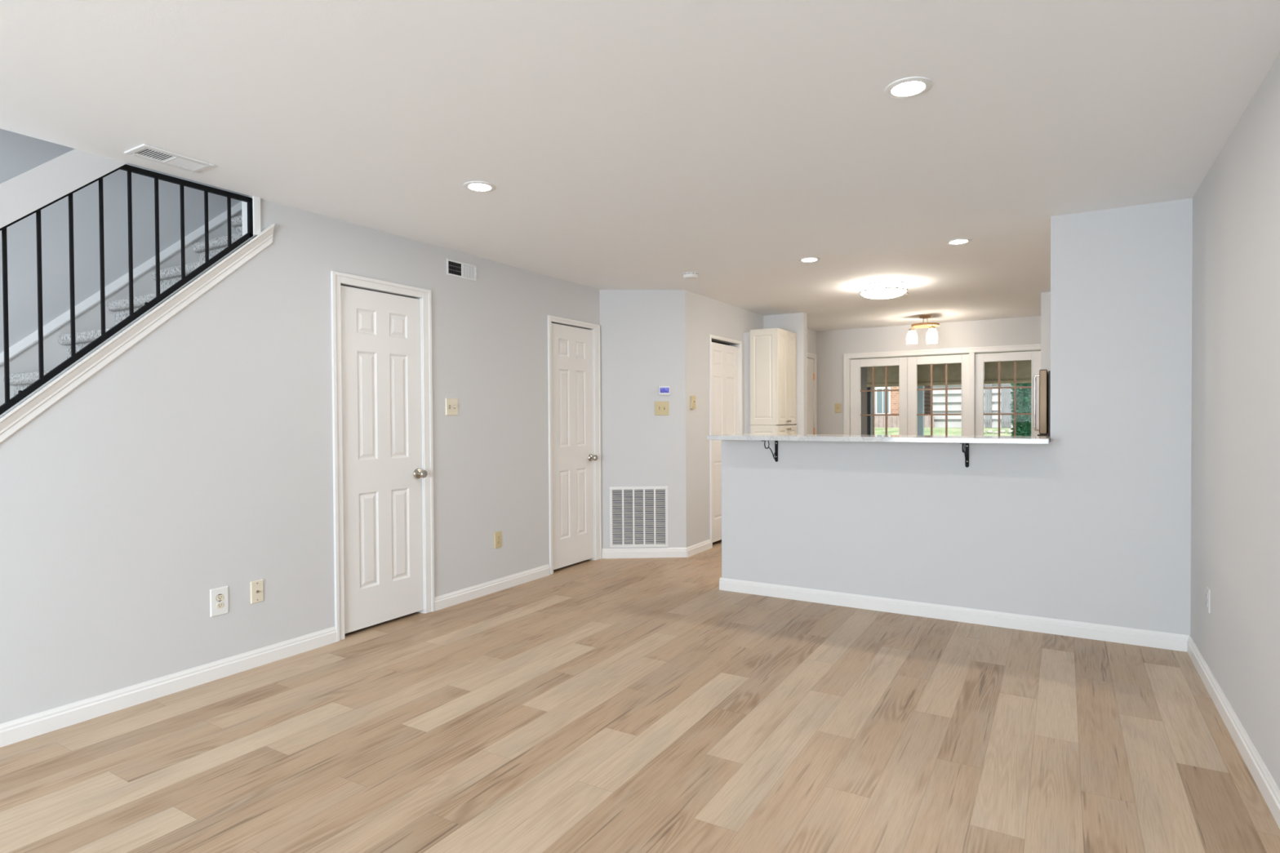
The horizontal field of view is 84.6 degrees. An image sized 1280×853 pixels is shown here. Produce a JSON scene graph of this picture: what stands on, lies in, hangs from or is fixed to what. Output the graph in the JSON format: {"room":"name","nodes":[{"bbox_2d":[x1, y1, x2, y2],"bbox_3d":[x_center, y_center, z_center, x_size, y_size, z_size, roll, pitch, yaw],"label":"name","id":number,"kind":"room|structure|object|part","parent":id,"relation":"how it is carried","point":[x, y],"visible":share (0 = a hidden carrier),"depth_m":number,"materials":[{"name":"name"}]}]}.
{"room":"empty living room","nodes":[
{"label":"empty living room","id":0,"kind":"room"},
{"bbox_2d":[0,128,248,353],"bbox_3d":[-3.834,-1.274,2.445,0.100,5.100,7.720,0,1,31],"label":"wall","id":1,"kind":"structure","parent":0,"point":[20,153],"depth_m":3.75,"materials":[{"name":"grey paint"}]},
{"bbox_2d":[0,198,599,724],"bbox_3d":[-1.866,0.023,3.992,0.115,2.440,5.680,0,1,31],"label":"wall","id":2,"kind":"structure","parent":0,"point":[197,460],"depth_m":3.60,"materials":[{"name":"grey paint"}]},
{"bbox_2d":[0,148,128,228],"bbox_3d":[-2.837,-0.325,2.375,0.115,1.687,1.919,0,1,31],"label":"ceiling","id":3,"kind":"structure","parent":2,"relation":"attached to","point":[29,191],"depth_m":2.91,"materials":[{"name":"grey paint"}]},
{"bbox_2d":[0,223,274,444],"bbox_3d":[-2.654,0.169,2.662,0.155,2.443,2.585,0,1,31],"label":"trim","id":4,"kind":"structure","parent":2,"relation":"attached to","point":[17,416],"depth_m":3.14,"materials":[{"name":"white paint"}]},
{"bbox_2d":[0,164,253,414],"bbox_3d":[-2.653,0.030,2.637,0.030,2.405,2.461,0,1,31],"label":"stair railing","id":5,"kind":"object","parent":4,"relation":"on","point":[75,356],"visible":0.94,"depth_m":3.10,"materials":[{"name":"black metal"}]},
{"bbox_3d":[-2.657,-0.347,2.629,0.030,1.650,2.444,0,1,31],"label":"rail","id":6,"kind":"part","parent":5,"relation":"part of","materials":[{"name":"black metal"}]},
{"bbox_3d":[-2.031,-1.086,3.667,0.022,0.207,0.022,0,1,31],"label":"post","id":7,"kind":"part","parent":5,"relation":"part of","materials":[{"name":"black metal"}]},
{"bbox_2d":[0,626,336,747],"bbox_3d":[-3.339,1.244,1.419,0.016,0.088,6.155,0,1,31],"label":"baseboard","id":8,"kind":"structure","parent":2,"relation":"attached to","point":[34,725],"depth_m":3.23,"materials":[{"name":"white paint"}]},
{"bbox_2d":[209,586,228,617],"bbox_3d":[-2.091,0.871,3.500,0.009,0.138,0.088,0,1,31],"label":"electrical outlet","id":9,"kind":"object","parent":2,"relation":"attached to","point":[219,602],"visible":1,"depth_m":3.49,"materials":[{"name":"white plastic"}]},
{"bbox_2d":[216,601,223,608],"bbox_3d":[-2.089,0.890,3.499,0.004,0.037,0.037,0,1,31],"label":"receptacle","id":10,"kind":"object","parent":9,"relation":"attached to","point":[220,605],"depth_m":3.50,"materials":[{"name":"white plastic"}]},
{"bbox_2d":[216,594,223,601],"bbox_3d":[-2.090,0.852,3.498,0.004,0.037,0.037,0,1,31],"label":"receptacle","id":11,"kind":"object","parent":9,"relation":"attached to","point":[220,597],"depth_m":3.50,"materials":[{"name":"white plastic"}]},
{"bbox_2d":[241,195,260,235],"bbox_3d":[-2.045,-1.093,3.687,0.135,0.198,0.034,0,1,31],"label":"trim","id":12,"kind":"structure","parent":2,"relation":"attached to","point":[255,200],"depth_m":3.66,"materials":[{"name":"white paint"}]},
{"bbox_2d":[250,579,263,604],"bbox_3d":[-1.990,0.860,3.661,0.016,0.116,0.068,0,1,31],"label":"cable wall plate","id":13,"kind":"object","parent":2,"relation":"attached to","point":[256,586],"visible":1,"depth_m":3.66,"materials":[{"name":"beige plastic"}]},
{"bbox_2d":[330,271,434,641],"bbox_3d":[-1.600,0.169,4.373,0.179,2.133,0.737,0,1,31],"label":"door","id":14,"kind":"structure","parent":2,"relation":"in","point":[382,400],"depth_m":4.34,"materials":[{"name":"white paint"}]},
{"bbox_3d":[-1.442,0.307,4.580,0.020,0.068,0.068,0,1,31],"label":"knob","id":15,"kind":"part","parent":14,"relation":"part of","materials":[{"name":"silver metal"}]},
{"bbox_2d":[445,398,457,415],"bbox_3d":[-1.287,-0.134,4.827,0.017,0.118,0.112,0,1,31],"label":"light switch","id":16,"kind":"object","parent":2,"relation":"attached to","point":[451,404],"visible":1,"depth_m":4.83,"materials":[{"name":"beige plastic"}]},
{"bbox_2d":[446,258,476,281],"bbox_3d":[-1.240,-1.091,4.907,0.012,0.110,0.280,0,1,31],"label":"air vent","id":17,"kind":"object","parent":2,"relation":"in","point":[454,268],"visible":1,"depth_m":4.90,"materials":[{"name":"white metal"}]},
{"bbox_2d":[493,531,502,548],"bbox_3d":[-1.053,0.843,5.227,0.009,0.122,0.076,0,1,31],"label":"electrical outlet","id":18,"kind":"object","parent":2,"relation":"attached to","point":[497,535],"visible":1,"depth_m":5.22,"materials":[{"name":"beige plastic"}]},
{"bbox_2d":[546,315,601,574],"bbox_3d":[-0.580,0.147,6.070,0.179,2.118,0.742,0,1,31],"label":"door","id":19,"kind":"structure","parent":2,"relation":"in","point":[574,360],"depth_m":6.06,"materials":[{"name":"white paint"}]},
{"bbox_3d":[-0.433,0.278,6.259,0.020,0.068,0.068,0,1,31],"label":"knob","id":20,"kind":"part","parent":19,"relation":"part of","materials":[{"name":"silver metal"}]},
{"bbox_2d":[434,564,550,611],"bbox_3d":[-1.058,1.177,5.214,0.016,0.088,1.228,0,1,31],"label":"baseboard","id":21,"kind":"structure","parent":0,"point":[450,599],"depth_m":5.13,"materials":[{"name":"white paint"}]},
{"bbox_2d":[0,0,1279,331],"bbox_3d":[0.267,-1.355,3.258,4.292,0.310,13.300,0,1,31],"label":"ceiling","id":22,"kind":"structure","parent":0,"point":[623,144],"depth_m":2.71,"materials":[{"name":"white paint"}]},
{"bbox_2d":[124,143,214,173],"bbox_3d":[-2.071,-1.180,3.103,0.176,0.008,0.288,0,1,31],"label":"ceiling vent","id":23,"kind":"object","parent":22,"relation":"in","point":[144,151],"visible":1,"depth_m":3.09,"materials":[{"name":"white metal"}]},
{"bbox_2d":[463,181,495,191],"bbox_3d":[-0.799,-1.194,3.504,0.158,0.007,0.158,0,1,31],"label":"recessed light","id":24,"kind":"object","parent":22,"relation":"in","point":[477,186],"visible":1,"depth_m":3.49,"materials":[{"name":"white plastic"}]},
{"bbox_2d":[682,271,698,279],"bbox_3d":[0.407,-1.214,5.673,0.133,0.040,0.133,0,1,31],"label":"smoke detector","id":25,"kind":"object","parent":22,"relation":"attached to","point":[687,275],"visible":1,"depth_m":5.63,"materials":[{"name":"white plastic"}]},
{"bbox_2d":[798,257,820,262],"bbox_3d":[1.249,-1.229,5.186,0.158,0.007,0.158,0,1,31],"label":"recessed light","id":26,"kind":"object","parent":22,"relation":"in","point":[805,259],"visible":1,"depth_m":5.17,"materials":[{"name":"white plastic"}]},
{"bbox_2d":[858,280,908,298],"bbox_3d":[2.150,-1.194,6.213,0.416,0.114,0.416,0,1,31],"label":"dome light","id":27,"kind":"object","parent":22,"relation":"attached to","point":[881,289],"visible":1,"depth_m":6.08,"materials":[{"name":"white glass"}]},
{"bbox_2d":[884,76,932,97],"bbox_3d":[0.944,-1.190,2.475,0.158,0.007,0.158,0,1,31],"label":"recessed light","id":28,"kind":"object","parent":22,"relation":"in","point":[911,86],"visible":1,"depth_m":2.46,"materials":[{"name":"white plastic"}]},
{"bbox_2d":[906,315,939,344],"bbox_3d":[3.311,-1.127,8.225,0.356,0.320,0.370,0,1,31],"label":"ceiling fixture","id":29,"kind":"object","parent":22,"relation":"attached to","point":[931,326],"visible":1,"depth_m":8.18,"materials":[{"name":"gold metal"}]},
{"bbox_3d":[3.193,-1.047,8.258,0.122,0.160,0.122,0,1,31],"label":"lamp shade","id":30,"kind":"part","parent":29,"relation":"part of","materials":[{"name":"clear glass"}]},
{"bbox_3d":[3.193,-1.067,8.257,0.062,0.111,0.062,0,1,31],"label":"light bulb","id":31,"kind":"part","parent":29,"relation":"part of","materials":[{"name":"white glass"}]},
{"bbox_3d":[3.348,-1.065,8.059,0.062,0.111,0.062,0,1,31],"label":"light bulb","id":32,"kind":"part","parent":29,"relation":"part of","materials":[{"name":"white glass"}]},
{"bbox_2d":[946,238,971,244],"bbox_3d":[2.117,-1.227,4.671,0.158,0.007,0.158,0,1,31],"label":"recessed light","id":33,"kind":"object","parent":22,"relation":"in","point":[958,241],"visible":1,"depth_m":4.66,"materials":[{"name":"white plastic"}]},
{"bbox_2d":[0,539,1279,852],"bbox_3d":[-0.154,1.299,3.558,5.312,0.120,13.300,0,1,31],"label":"floor","id":34,"kind":"structure","parent":0,"point":[603,705],"depth_m":2.77,"materials":[{"name":"brown wood"}]},
{"bbox_2d":[0,195,252,405],"bbox_3d":[-2.611,-0.085,3.627,0.784,3.192,4.430,0,1,31],"label":"staircase","id":35,"kind":"structure","parent":34,"relation":"on","point":[24,369],"depth_m":3.80,"materials":[{"name":"white paint"}]},
{"bbox_2d":[743,328,796,434],"bbox_3d":[1.448,0.067,7.727,0.421,2.208,0.610,0,1,31],"label":"tall cabinet","id":36,"kind":"object","parent":34,"relation":"on","point":[770,354],"visible":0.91,"depth_m":7.49,"materials":[{"name":"beige paint"}]},
{"bbox_3d":[1.309,0.076,7.822,0.084,2.188,0.590,0,1,31],"label":"filler panel","id":37,"kind":"part","parent":36,"relation":"part of","materials":[{"name":"grey paint"}]},
{"bbox_3d":[1.305,-0.525,7.451,0.289,1.015,0.007,0,1,31],"label":"panel","id":38,"kind":"part","parent":36,"relation":"part of","materials":[{"name":"beige paint"}]},
{"bbox_3d":[1.311,0.532,7.466,0.289,1.087,0.007,0,1,31],"label":"panel","id":39,"kind":"part","parent":36,"relation":"part of","materials":[{"name":"beige paint"}]},
{"bbox_3d":[1.514,-0.528,7.498,0.019,1.012,0.302,0,1,31],"label":"cabinet door","id":40,"kind":"part","parent":36,"relation":"part of","materials":[{"name":"beige paint"}]},
{"bbox_3d":[1.520,0.526,7.513,0.019,1.074,0.302,0,1,31],"label":"cabinet door","id":41,"kind":"part","parent":36,"relation":"part of","materials":[{"name":"beige paint"}]},
{"bbox_3d":[1.671,-0.533,7.761,0.019,1.012,0.302,0,1,31],"label":"cabinet door","id":42,"kind":"part","parent":36,"relation":"part of","materials":[{"name":"beige paint"}]},
{"bbox_3d":[1.678,0.522,7.775,0.019,1.074,0.302,0,1,31],"label":"cabinet door","id":43,"kind":"part","parent":36,"relation":"part of","materials":[{"name":"beige paint"}]},
{"bbox_2d":[1033,369,1050,441],"bbox_3d":[3.901,0.344,6.143,0.790,1.668,0.762,0,1,31],"label":"refrigerator","id":44,"kind":"object","parent":34,"relation":"on","point":[1044,375],"visible":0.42,"depth_m":5.99,"materials":[{"name":"black"}]},
{"bbox_3d":[3.423,-0.203,6.072,0.043,0.488,0.018,0,1,31],"label":"handle","id":45,"kind":"part","parent":44,"relation":"part of","materials":[{"name":"silver metal"}]},
{"bbox_3d":[3.624,-0.214,6.307,0.060,0.553,0.750,0,1,31],"label":"door","id":46,"kind":"part","parent":44,"relation":"part of","materials":[{"name":"brown metal"}]},
{"bbox_2d":[599,289,686,548],"bbox_3d":[0.000,-0.023,6.454,0.902,2.440,0.149,0,1,1],"label":"wall","id":47,"kind":"structure","parent":0,"point":[642,339],"depth_m":6.40,"materials":[{"name":"grey paint"}]},
{"bbox_2d":[608,486,668,547],"bbox_3d":[-0.010,0.825,6.410,0.535,0.554,0.009,0,1,-3],"label":"air vent","id":48,"kind":"object","parent":47,"relation":"in","point":[639,515],"visible":1,"depth_m":6.41,"materials":[{"name":"white metal"}]},
{"bbox_2d":[601,547,686,558],"bbox_3d":[0.037,1.154,6.414,0.778,0.088,0.016,0,1,-3],"label":"baseboard","id":49,"kind":"structure","parent":47,"relation":"attached to","point":[639,553],"depth_m":6.41,"materials":[{"name":"white paint"}]},
{"bbox_2d":[654,401,669,415],"bbox_3d":[0.200,-0.165,6.402,0.130,0.128,0.017,0,1,-3],"label":"light switch","id":50,"kind":"object","parent":47,"relation":"attached to","point":[661,408],"visible":1,"depth_m":6.41,"materials":[{"name":"beige plastic"}]},
{"bbox_2d":[658,386,670,395],"bbox_3d":[0.223,-0.327,6.398,0.104,0.080,0.024,0,1,-3],"label":"thermostat","id":51,"kind":"object","parent":47,"relation":"attached to","point":[663,390],"visible":1,"depth_m":6.39,"materials":[{"name":"white plastic"}]},
{"bbox_2d":[684,289,763,546],"bbox_3d":[0.873,-0.040,7.292,0.115,2.440,1.960,0,1,31],"label":"wall","id":52,"kind":"structure","parent":0,"point":[704,316],"depth_m":6.70,"materials":[{"name":"grey paint"}]},
{"bbox_2d":[690,395,695,408],"bbox_3d":[0.494,-0.224,6.520,0.030,0.124,0.068,0,1,31],"label":"wall control","id":53,"kind":"object","parent":52,"relation":"attached to","point":[692,397],"visible":1,"depth_m":6.50,"materials":[{"name":"beige plastic"}]},
{"bbox_2d":[686,539,711,557],"bbox_3d":[0.558,1.147,6.645,0.016,0.088,0.500,0,1,31],"label":"baseboard","id":54,"kind":"structure","parent":52,"relation":"attached to","point":[694,549],"depth_m":6.62,"materials":[{"name":"white paint"}]},
{"bbox_2d":[709,334,742,548],"bbox_3d":[0.836,0.141,7.213,0.133,2.082,0.780,0,1,31],"label":"door","id":55,"kind":"structure","parent":52,"relation":"in","point":[725,361],"depth_m":7.08,"materials":[{"name":"white paint"}]},
{"bbox_2d":[763,312,807,434],"bbox_3d":[1.611,-0.055,8.062,0.587,2.440,0.120,0,1,31],"label":"wall","id":56,"kind":"structure","parent":0,"point":[797,322],"depth_m":7.89,"materials":[{"name":"grey paint"}]},
{"bbox_2d":[807,328,816,404],"bbox_3d":[1.929,-0.069,8.932,0.115,2.440,1.700,0,1,31],"label":"wall","id":57,"kind":"structure","parent":0,"point":[811,335],"depth_m":9.45,"materials":[{"name":"grey paint"}]},
{"bbox_2d":[807,352,817,434],"bbox_3d":[2.119,0.087,9.232,0.133,2.117,0.919,0,1,31],"label":"door","id":58,"kind":"structure","parent":57,"relation":"in","point":[811,363],"depth_m":9.48,"materials":[{"name":"white paint"}]},
{"bbox_2d":[816,315,1040,434],"bbox_3d":[3.939,-0.079,8.798,3.699,2.440,0.140,0,1,31],"label":"wall","id":59,"kind":"structure","parent":0,"point":[831,345],"depth_m":9.14,"materials":[{"name":"grey paint"}]},
{"bbox_2d":[835,403,840,413],"bbox_3d":[2.663,-0.249,9.470,0.085,0.125,0.017,0,1,31],"label":"light switch","id":60,"kind":"object","parent":59,"relation":"attached to","point":[837,406],"visible":1,"depth_m":9.47,"materials":[{"name":"beige plastic"}]},
{"bbox_2d":[850,356,907,435],"bbox_3d":[3.142,0.111,9.261,0.726,2.012,0.050,0,1,31],"label":"door","id":61,"kind":"structure","parent":59,"relation":"in","point":[856,365],"depth_m":9.24,"materials":[{"name":"white paint"}]},
{"bbox_2d":[907,354,968,435],"bbox_3d":[3.767,0.113,8.886,0.726,2.012,0.050,0,1,31],"label":"door","id":62,"kind":"structure","parent":59,"relation":"in","point":[913,362],"depth_m":8.89,"materials":[{"name":"white paint"}]},
{"bbox_2d":[933,353,984,385],"bbox_3d":[4.304,-0.877,9.533,0.645,0.628,0.060,0,1,31],"label":"shade","id":63,"kind":"object","parent":62,"relation":"attached to","point":[954,370],"visible":0.34,"depth_m":9.59,"materials":[{"name":"beige fabric"}]},
{"bbox_2d":[843,343,1040,435],"bbox_3d":[3.794,0.095,8.887,2.382,2.132,0.182,0,1,31],"label":"door frame","id":64,"kind":"structure","parent":59,"relation":"attached to","point":[972,350],"depth_m":8.82,"materials":[{"name":"white paint"}]},
{"bbox_2d":[974,351,1040,435],"bbox_3d":[4.427,0.114,8.489,0.735,2.012,0.050,0,1,31],"label":"door","id":65,"kind":"structure","parent":59,"relation":"in","point":[1034,356],"depth_m":8.49,"materials":[{"name":"white paint"}]},
{"bbox_2d":[984,351,1031,384],"bbox_3d":[4.977,-0.876,9.129,0.915,0.628,0.060,0,1,31],"label":"shade","id":66,"kind":"object","parent":65,"relation":"attached to","point":[1023,367],"visible":0.27,"depth_m":9.22,"materials":[{"name":"beige fabric"}]},
{"bbox_2d":[720,198,1192,635],"bbox_3d":[1.814,-0.007,4.545,2.760,2.440,0.120,0,1,31],"label":"wall","id":67,"kind":"structure","parent":0,"point":[1091,524],"depth_m":4.09,"materials":[{"name":"grey paint"}]},
{"bbox_2d":[764,440,777,462],"bbox_3d":[0.899,0.172,4.872,0.022,0.161,0.268,0,1,31],"label":"bracket","id":68,"kind":"object","parent":67,"relation":"attached to","point":[775,454],"visible":0.96,"depth_m":4.98,"materials":[{"name":"black metal"}]},
{"bbox_3d":[0.967,0.170,4.984,0.022,0.161,0.005,0,1,31],"label":"wall plate","id":69,"kind":"part","parent":68,"relation":"part of","materials":[{"name":"black paint"}]},
{"bbox_2d":[706,433,1050,444],"bbox_3d":[1.485,0.076,4.613,2.078,0.031,0.495,0,1,31],"label":"countertop","id":70,"kind":"structure","parent":67,"relation":"attached to","point":[815,437],"depth_m":4.36,"materials":[{"name":"white stone"}]},
{"bbox_2d":[719,577,1190,652],"bbox_3d":[1.780,1.170,4.507,2.774,0.088,0.016,0,1,31],"label":"baseboard","id":71,"kind":"structure","parent":67,"relation":"attached to","point":[1169,641],"depth_m":4.34,"materials":[{"name":"white paint"}]},
{"bbox_2d":[960,443,968,467],"bbox_3d":[1.956,0.175,4.237,0.022,0.161,0.268,0,1,31],"label":"bracket","id":72,"kind":"object","parent":67,"relation":"attached to","point":[966,450],"visible":0.98,"depth_m":4.34,"materials":[{"name":"black metal"}]},
{"bbox_3d":[2.023,0.173,4.350,0.022,0.161,0.005,0,1,31],"label":"wall plate","id":73,"kind":"part","parent":72,"relation":"part of","materials":[{"name":"black paint"}]},
{"bbox_2d":[1040,291,1050,434],"bbox_3d":[4.165,-0.049,6.527,0.772,2.440,0.120,0,1,31],"label":"wall","id":74,"kind":"structure","parent":0,"point":[1045,296],"depth_m":6.64,"materials":[{"name":"grey paint"}]},
{"bbox_2d":[1190,53,1279,790],"bbox_3d":[2.082,0.024,2.215,0.100,2.440,13.340,0,1,31],"label":"wall","id":75,"kind":"structure","parent":0,"point":[1235,434],"depth_m":2.75,"materials":[{"name":"grey paint"}]},
{"bbox_2d":[1205,586,1210,613],"bbox_3d":[2.684,0.820,3.325,0.009,0.114,0.070,0,1,31],"label":"electrical outlet","id":76,"kind":"object","parent":75,"relation":"attached to","point":[1208,590],"visible":1,"depth_m":3.31,"materials":[{"name":"white plastic"}]},
{"bbox_2d":[1186,635,1279,828],"bbox_3d":[0.811,1.235,0.217,0.016,0.088,8.370,0,1,31],"label":"baseboard","id":77,"kind":"structure","parent":75,"relation":"attached to","point":[1266,784],"depth_m":2.69,"materials":[{"name":"white paint"}]},
{"label":"outside","id":78,"kind":"structure","parent":0,"visible":0},
{"bbox_2d":[874,426,1012,435],"bbox_3d":[10.215,0.247,22.826,54.000,1.562,30.360,0,1,31],"label":"lawn","id":79,"kind":"structure","parent":78,"point":[877,431],"depth_m":16.22,"materials":[{"name":"green plant"}]},
{"bbox_2d":[874,385,930,424],"bbox_3d":[5.779,-2.683,20.528,5.350,5.500,4.580,0,1,31],"label":"brick house","id":80,"kind":"structure","parent":79,"relation":"on","point":[892,396],"depth_m":17.69,"materials":[{"name":"brick"}]},
{"bbox_3d":[5.897,-0.647,17.897,0.570,0.900,0.030,0,1,31],"label":"siding panel","id":81,"kind":"part","parent":80,"relation":"part of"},
{"bbox_2d":[874,415,934,427],"bbox_3d":[5.514,-0.073,17.641,3.480,0.402,0.060,0,1,31],"label":"wooden fence","id":82,"kind":"object","parent":79,"relation":"on","point":[892,421],"visible":0.16,"depth_m":17.22,"materials":[{"name":"beige wood"}]},
{"bbox_2d":[933,362,1021,427],"bbox_3d":[8.525,-1.585,16.977,2.480,3.200,1.870,0,1,31],"label":"garden shed","id":83,"kind":"object","parent":79,"relation":"on","point":[990,395],"visible":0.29,"depth_m":16.26,"materials":[{"name":"white wood"}]},
{"bbox_3d":[8.037,-0.471,16.223,0.145,1.000,0.040,0,1,31],"label":"plank door","id":84,"kind":"part","parent":83,"relation":"part of","materials":[{"name":"white wood"}]},
{"bbox_3d":[8.350,-0.470,16.035,0.195,1.000,0.040,0,1,31],"label":"plank door","id":85,"kind":"part","parent":83,"relation":"part of","materials":[{"name":"white wood"}]},
{"bbox_2d":[1009,382,1031,435],"bbox_3d":[6.437,-0.343,11.294,0.898,2.692,0.900,0,1,31],"label":"evergreen shrub","id":86,"kind":"object","parent":79,"relation":"on","point":[1024,393],"visible":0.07,"depth_m":11.22,"materials":[{"name":"green plant"}]},
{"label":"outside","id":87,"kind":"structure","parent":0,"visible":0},
{"bbox_3d":[4.518,1.253,9.465,7.000,0.150,1.560,0,1,31],"label":"patio","id":88,"kind":"object","parent":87,"visible":0},
{"bbox_2d":[852,359,924,435],"bbox_3d":[4.341,-0.048,9.263,4.100,2.460,1.050,0,1,31],"label":"porch","id":89,"kind":"object","parent":88,"relation":"on","point":[866,397],"visible":0.12,"depth_m":10.22,"materials":[{"name":"brown"}]},
{"bbox_2d":[866,355,930,386],"bbox_3d":[3.651,-0.879,9.926,0.870,0.628,0.060,0,1,31],"label":"shade","id":90,"kind":"object","parent":89,"relation":"attached to","point":[923,371],"visible":0.34,"depth_m":9.97,"materials":[{"name":"beige fabric"}]},
{"bbox_3d":[3.949,-0.004,9.902,0.080,2.360,0.080,0,1,31],"label":"post","id":91,"kind":"part","parent":89,"relation":"part of","materials":[{"name":"grey paint"}]}
]}

